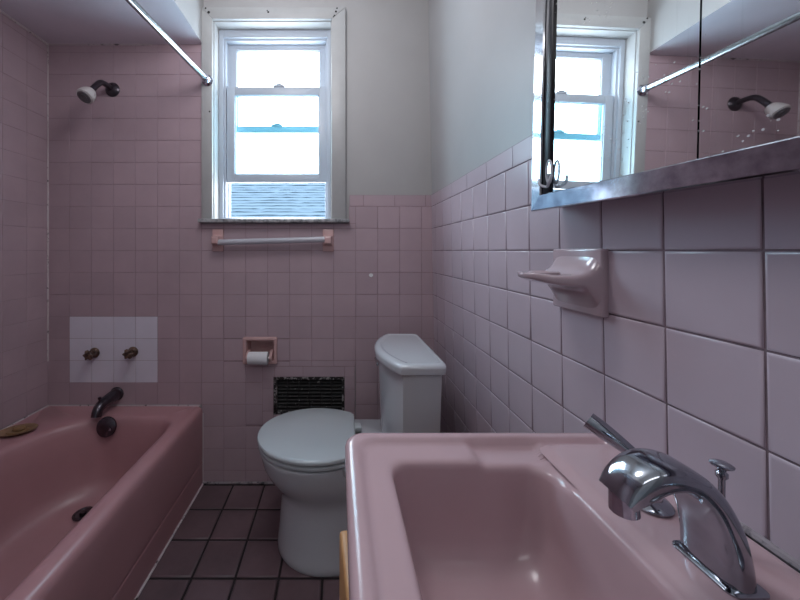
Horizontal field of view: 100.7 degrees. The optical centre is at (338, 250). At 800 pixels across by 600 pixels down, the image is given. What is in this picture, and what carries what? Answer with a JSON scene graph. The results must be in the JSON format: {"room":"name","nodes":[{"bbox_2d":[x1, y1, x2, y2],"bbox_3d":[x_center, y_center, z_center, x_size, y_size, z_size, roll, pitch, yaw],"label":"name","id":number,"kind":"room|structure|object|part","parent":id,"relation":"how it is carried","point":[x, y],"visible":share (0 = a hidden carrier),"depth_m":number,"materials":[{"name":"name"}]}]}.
{"room":"bathroom","nodes":[
{"label":"bathroom","id":0,"kind":"room"},
{"bbox_2d":[0,0,203,43],"bbox_3d":[-1.050,-1.165,0.580,0.767,0.308,2.060,0,0,0],"label":"ceiling","id":1,"kind":"structure","parent":0,"point":[53,21],"depth_m":1.45,"materials":[{"name":"paint"}]},
{"bbox_2d":[137,484,338,599],"bbox_3d":[-0.461,1.191,0.530,2.335,0.100,2.200,0,0,0],"label":"floor","id":2,"kind":"structure","parent":0,"point":[225,547],"depth_m":1.22,"materials":[{"name":"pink tile"}]},
{"bbox_2d":[0,405,203,599],"bbox_3d":[-1.043,0.948,0.842,0.766,0.395,1.524,0,0,0],"label":"bathtub","id":3,"kind":"object","parent":2,"relation":"on","point":[90,508],"visible":1,"depth_m":1.27,"materials":[{"name":"ceramic"}]},
{"bbox_2d":[0,423,37,436],"bbox_3d":[-1.338,0.752,1.362,0.129,0.015,0.100,0,0,0],"label":"soap dish","id":4,"kind":"object","parent":3,"relation":"on","point":[7,432],"visible":0.89,"depth_m":1.36,"materials":[{"name":"brown plastic"}]},
{"bbox_2d":[12,425,25,431],"bbox_3d":[-1.335,0.741,1.364,0.048,0.016,0.032,0,0,0],"label":"soap bar","id":5,"kind":"object","parent":4,"relation":"in","point":[18,428],"visible":1,"depth_m":1.36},
{"bbox_3d":[-1.045,0.793,1.471,0.088,0.087,0.031,0,0,0],"label":"overflow plate","id":6,"kind":"part","parent":3,"relation":"part of","materials":[{"name":"black metal"}]},
{"bbox_2d":[339,530,348,599],"bbox_3d":[0.224,0.807,0.329,0.447,0.668,0.458,0,0,0],"label":"vanity cabinet","id":7,"kind":"object","parent":2,"relation":"on","point":[343,547],"visible":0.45,"depth_m":0.52,"materials":[{"name":"brown wood"}]},
{"bbox_2d":[345,433,799,599],"bbox_3d":[0.239,0.391,0.327,0.457,0.159,0.502,0,0,0],"label":"basin","id":8,"kind":"object","parent":7,"relation":"in","point":[431,516],"visible":0.86,"depth_m":0.46,"materials":[{"name":"pink ceramic"}]},
{"bbox_2d":[583,413,769,599],"bbox_3d":[0.347,0.263,0.328,0.150,0.114,0.269,0,0,0],"label":"faucet","id":9,"kind":"object","parent":8,"relation":"on","point":[713,538],"visible":1,"depth_m":0.32,"materials":[{"name":"silver metal"}]},
{"bbox_3d":[0.378,0.271,0.429,0.049,0.093,0.088,0,0,-33],"label":"handle","id":10,"kind":"part","parent":9,"relation":"part of","materials":[{"name":"silver metal"}]},
{"bbox_3d":[0.332,0.263,0.327,0.121,0.114,0.056,0,0,0],"label":"spout","id":11,"kind":"part","parent":9,"relation":"part of","materials":[{"name":"silver metal"}]},
{"bbox_3d":[0.412,0.273,0.352,0.019,0.090,0.019,0,0,0],"label":"lift rod","id":12,"kind":"part","parent":9,"relation":"part of","materials":[{"name":"silver metal"}]},
{"bbox_2d":[257,334,446,576],"bbox_3d":[0.022,0.761,1.300,0.686,0.760,0.422,0,0,0],"label":"toilet","id":13,"kind":"object","parent":2,"relation":"on","point":[302,451],"visible":0.75,"depth_m":1.16,"materials":[{"name":"grey ceramic"}]},
{"bbox_3d":[-0.126,0.747,1.300,0.383,0.017,0.382,0,0,0],"label":"seat","id":14,"kind":"part","parent":13,"relation":"part of","materials":[{"name":"grey plastic"}]},
{"bbox_3d":[-0.128,0.723,1.300,0.387,0.020,0.390,0,0,0],"label":"lid","id":15,"kind":"part","parent":13,"relation":"part of","materials":[{"name":"grey plastic"}]},
{"bbox_3d":[0.256,0.588,1.300,0.198,0.338,0.398,0,0,0],"label":"tank","id":16,"kind":"part","parent":13,"relation":"part of","materials":[{"name":"grey ceramic"}]},
{"bbox_3d":[0.254,0.401,1.300,0.223,0.039,0.422,0,0,0],"label":"tank lid","id":17,"kind":"part","parent":13,"relation":"part of","materials":[{"name":"grey ceramic"}]},
{"bbox_2d":[200,0,431,418],"bbox_3d":[-0.461,-0.089,1.675,2.335,2.660,0.130,0,0,0],"label":"wall","id":18,"kind":"structure","parent":0,"point":[388,116],"depth_m":1.61,"materials":[{"name":"white paint"}]},
{"bbox_2d":[82,348,99,359],"bbox_3d":[-1.197,0.500,1.576,0.050,0.050,0.056,0,0,0],"label":"stem","id":19,"kind":"object","parent":18,"relation":"attached to","point":[94,352],"visible":1,"depth_m":1.56,"materials":[{"name":"gold metal"}]},
{"bbox_3d":[-1.197,0.500,1.562,0.050,0.044,0.023,0,0,0],"label":"knob","id":20,"kind":"part","parent":19,"relation":"part of","materials":[{"name":"gold metal"}]},
{"bbox_2d":[76,80,119,103],"bbox_3d":[-1.115,-0.739,1.510,0.070,0.166,0.192,0,0,4],"label":"shower","id":21,"kind":"object","parent":18,"relation":"attached to","point":[86,94],"visible":1,"depth_m":1.47,"materials":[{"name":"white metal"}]},
{"bbox_3d":[-1.112,-0.754,1.532,0.031,0.095,0.146,0,0,0],"label":"arm","id":22,"kind":"part","parent":21,"relation":"part of","materials":[{"name":"brown metal"}]},
{"bbox_2d":[91,387,123,417],"bbox_3d":[-1.088,0.708,1.525,0.066,0.087,0.158,0,0,0],"label":"tub spout","id":23,"kind":"object","parent":18,"relation":"attached to","point":[116,393],"visible":1,"depth_m":1.51,"materials":[{"name":"silver metal"}]},
{"bbox_2d":[122,347,137,358],"bbox_3d":[-1.008,0.496,1.576,0.050,0.050,0.056,0,0,0],"label":"stem","id":24,"kind":"object","parent":18,"relation":"attached to","point":[131,352],"visible":1,"depth_m":1.56,"materials":[{"name":"gold metal"}]},
{"bbox_3d":[-1.008,0.496,1.562,0.050,0.044,0.023,0,0,0],"label":"knob","id":25,"kind":"part","parent":24,"relation":"part of","materials":[{"name":"gold metal"}]},
{"bbox_2d":[202,481,272,483],"bbox_3d":[-0.105,1.138,1.601,1.124,0.012,0.012,0,0,0],"label":"baseboard","id":26,"kind":"structure","parent":18,"relation":"attached to","point":[223,482],"depth_m":1.60,"materials":[{"name":"pink tile"}]},
{"bbox_2d":[48,44,433,481],"bbox_3d":[-0.476,0.065,1.607,1.905,2.152,0.006,0,0,0],"label":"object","id":27,"kind":"structure","parent":18,"relation":"attached to","point":[132,263],"depth_m":1.60,"materials":[{"name":"tile"}]},
{"bbox_2d":[243,337,277,363],"bbox_3d":[-0.386,0.489,1.614,0.168,0.132,0.100,0,0,0],"label":"toilet paper holder","id":28,"kind":"object","parent":18,"relation":"attached to","point":[250,344],"visible":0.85,"depth_m":1.59,"materials":[{"name":"pink ceramic"}]},
{"bbox_2d":[247,352,268,364],"bbox_3d":[-0.390,0.519,1.578,0.096,0.059,0.059,0,0,0],"label":"toilet paper roll","id":29,"kind":"object","parent":28,"relation":"on","point":[253,358],"visible":0.98,"depth_m":1.55,"materials":[{"name":"white paper"}]},
{"bbox_3d":[-0.329,0.514,1.589,0.012,0.050,0.050,0,0,0],"label":"arm","id":30,"kind":"part","parent":28,"relation":"part of","materials":[{"name":"pink ceramic"}]},
{"bbox_2d":[211,229,333,251],"bbox_3d":[-0.323,-0.050,1.578,0.593,0.109,0.054,0,0,0],"label":"towel bar","id":31,"kind":"object","parent":18,"relation":"attached to","point":[218,241],"visible":1,"depth_m":1.56,"materials":[{"name":"pink ceramic"}]},
{"bbox_3d":[-0.592,-0.050,1.578,0.054,0.109,0.054,0,0,0],"label":"post","id":32,"kind":"part","parent":31,"relation":"part of","materials":[{"name":"pink ceramic"}]},
{"bbox_3d":[-0.053,-0.050,1.578,0.054,0.109,0.054,0,0,0],"label":"post","id":33,"kind":"part","parent":31,"relation":"part of","materials":[{"name":"pink ceramic"}]},
{"bbox_2d":[198,7,349,222],"bbox_3d":[-0.314,-0.659,1.655,0.731,1.048,0.169,0,0,0],"label":"window","id":34,"kind":"structure","parent":18,"relation":"in","point":[227,32],"depth_m":1.66,"materials":[{"name":"white paint"}]},
{"bbox_2d":[125,0,212,85],"bbox_3d":[-0.742,-0.830,0.569,0.054,0.066,2.054,0,0,6],"label":"shower curtain rod","id":35,"kind":"object","parent":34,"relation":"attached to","point":[207,80],"visible":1,"depth_m":1.28,"materials":[{"name":"silver metal"}]},
{"bbox_3d":[-0.643,-0.666,1.599,0.054,1.029,0.022,0,0,0],"label":"casing","id":36,"kind":"part","parent":34,"relation":"part of","materials":[{"name":"white paint"}]},
{"bbox_3d":[-0.319,-1.154,1.599,0.699,0.056,0.022,0,0,0],"label":"casing","id":37,"kind":"part","parent":34,"relation":"part of","materials":[{"name":"white paint"}]},
{"bbox_3d":[-0.314,-0.144,1.592,0.731,0.018,0.044,0,0,0],"label":"sill","id":38,"kind":"part","parent":34,"relation":"part of","materials":[{"name":"grey stone"}]},
{"bbox_3d":[-0.326,-0.637,1.702,0.571,0.971,0.075,0,0,0],"label":"frame","id":39,"kind":"part","parent":34,"relation":"part of","materials":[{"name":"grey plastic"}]},
{"bbox_3d":[-0.318,-0.595,1.690,0.517,0.491,0.024,0,0,0],"label":"sash","id":40,"kind":"part","parent":34,"relation":"part of","materials":[{"name":"grey plastic"}]},
{"bbox_3d":[-0.320,-0.848,1.721,0.513,0.463,0.022,0,0,0],"label":"sash","id":41,"kind":"part","parent":34,"relation":"part of","materials":[{"name":"grey plastic"}]},
{"bbox_3d":[-0.003,-0.666,1.599,0.069,1.030,0.022,0,0,0],"label":"casing","id":42,"kind":"part","parent":34,"relation":"part of","materials":[{"name":"white paint"}]},
{"bbox_2d":[274,377,343,413],"bbox_3d":[-0.147,0.713,1.632,0.347,0.186,0.054,0,0,0],"label":"air vent","id":43,"kind":"object","parent":18,"relation":"in","point":[290,393],"visible":0.78,"depth_m":1.61,"materials":[{"name":"black metal"}]},
{"bbox_2d":[428,0,535,193],"bbox_3d":[0.558,-0.089,0.530,0.240,2.560,2.161,0,0,0],"label":"wall","id":44,"kind":"structure","parent":0,"point":[482,52],"depth_m":1.07,"materials":[{"name":"white paint"}]},
{"bbox_2d":[518,248,608,317],"bbox_3d":[0.403,0.056,0.619,0.115,0.118,0.128,0,0,0],"label":"holder","id":45,"kind":"object","parent":44,"relation":"attached to","point":[577,279],"visible":1,"depth_m":0.58,"materials":[{"name":"pink ceramic"}]},
{"bbox_3d":[0.453,0.056,0.619,0.015,0.118,0.128,0,0,0],"label":"plate","id":46,"kind":"part","parent":45,"relation":"part of","materials":[{"name":"ceramic"}]},
{"bbox_2d":[431,134,799,572],"bbox_3d":[0.467,0.434,0.577,0.032,1.413,2.054,0,0,0],"label":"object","id":47,"kind":"structure","parent":44,"relation":"attached to","point":[694,360],"depth_m":0.49,"materials":[{"name":"tile"}]},
{"bbox_2d":[531,0,799,210],"bbox_3d":[0.424,-0.360,0.373,0.062,0.597,0.596,0,0,0],"label":"upper cabinet","id":48,"kind":"object","parent":44,"relation":"attached to","point":[633,98],"visible":1,"depth_m":0.41,"materials":[{"name":"silver metal"}]},
{"bbox_2d":[538,159,552,187],"bbox_3d":[0.392,-0.145,0.617,0.014,0.054,0.043,0,0,0],"label":"hook","id":49,"kind":"object","parent":48,"relation":"attached to","point":[548,181],"visible":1,"depth_m":0.62,"materials":[{"name":"silver plastic"}]},
{"bbox_3d":[0.411,-0.365,0.504,0.017,0.527,0.273,0,0,0],"label":"mirror door","id":50,"kind":"part","parent":48,"relation":"part of","materials":[{"name":"silver metal"}]},
{"bbox_3d":[0.401,-0.086,0.373,0.015,0.048,0.596,0,0,0],"label":"rail","id":51,"kind":"part","parent":48,"relation":"part of","materials":[{"name":"silver metal"}]},
{"bbox_3d":[0.411,-0.356,0.235,0.017,0.527,0.261,0,0,0],"label":"mirror door","id":52,"kind":"part","parent":48,"relation":"part of","materials":[{"name":"silver metal"}]},
{"bbox_3d":[-1.531,-0.089,0.530,0.194,2.560,2.161,0,0,0],"label":"wall","id":53,"kind":"structure","parent":0,"visible":0},
{"bbox_2d":[0,13,47,429],"bbox_3d":[-1.431,-0.128,0.577,0.006,1.767,2.054,0,0,0],"label":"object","id":54,"kind":"structure","parent":53,"relation":"attached to","point":[23,57],"depth_m":1.47,"materials":[{"name":"tile"}]},
{"bbox_2d":[0,10,151,360],"bbox_3d":[-1.175,-0.237,0.803,0.515,1.556,1.606,0,0,0],"label":"trim","id":55,"kind":"structure","parent":53,"relation":"attached to","point":[1,11],"depth_m":1.60,"materials":[{"name":"pink tile"}]},
{"label":"outside","id":56,"kind":"structure","parent":0,"visible":0},
{"bbox_2d":[231,183,324,216],"bbox_3d":[-1.350,-0.436,4.891,6.300,1.954,2.618,0,0,0],"label":"neighbor roof","id":57,"kind":"structure","parent":56,"point":[247,199],"depth_m":5.09,"materials":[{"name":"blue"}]}
]}

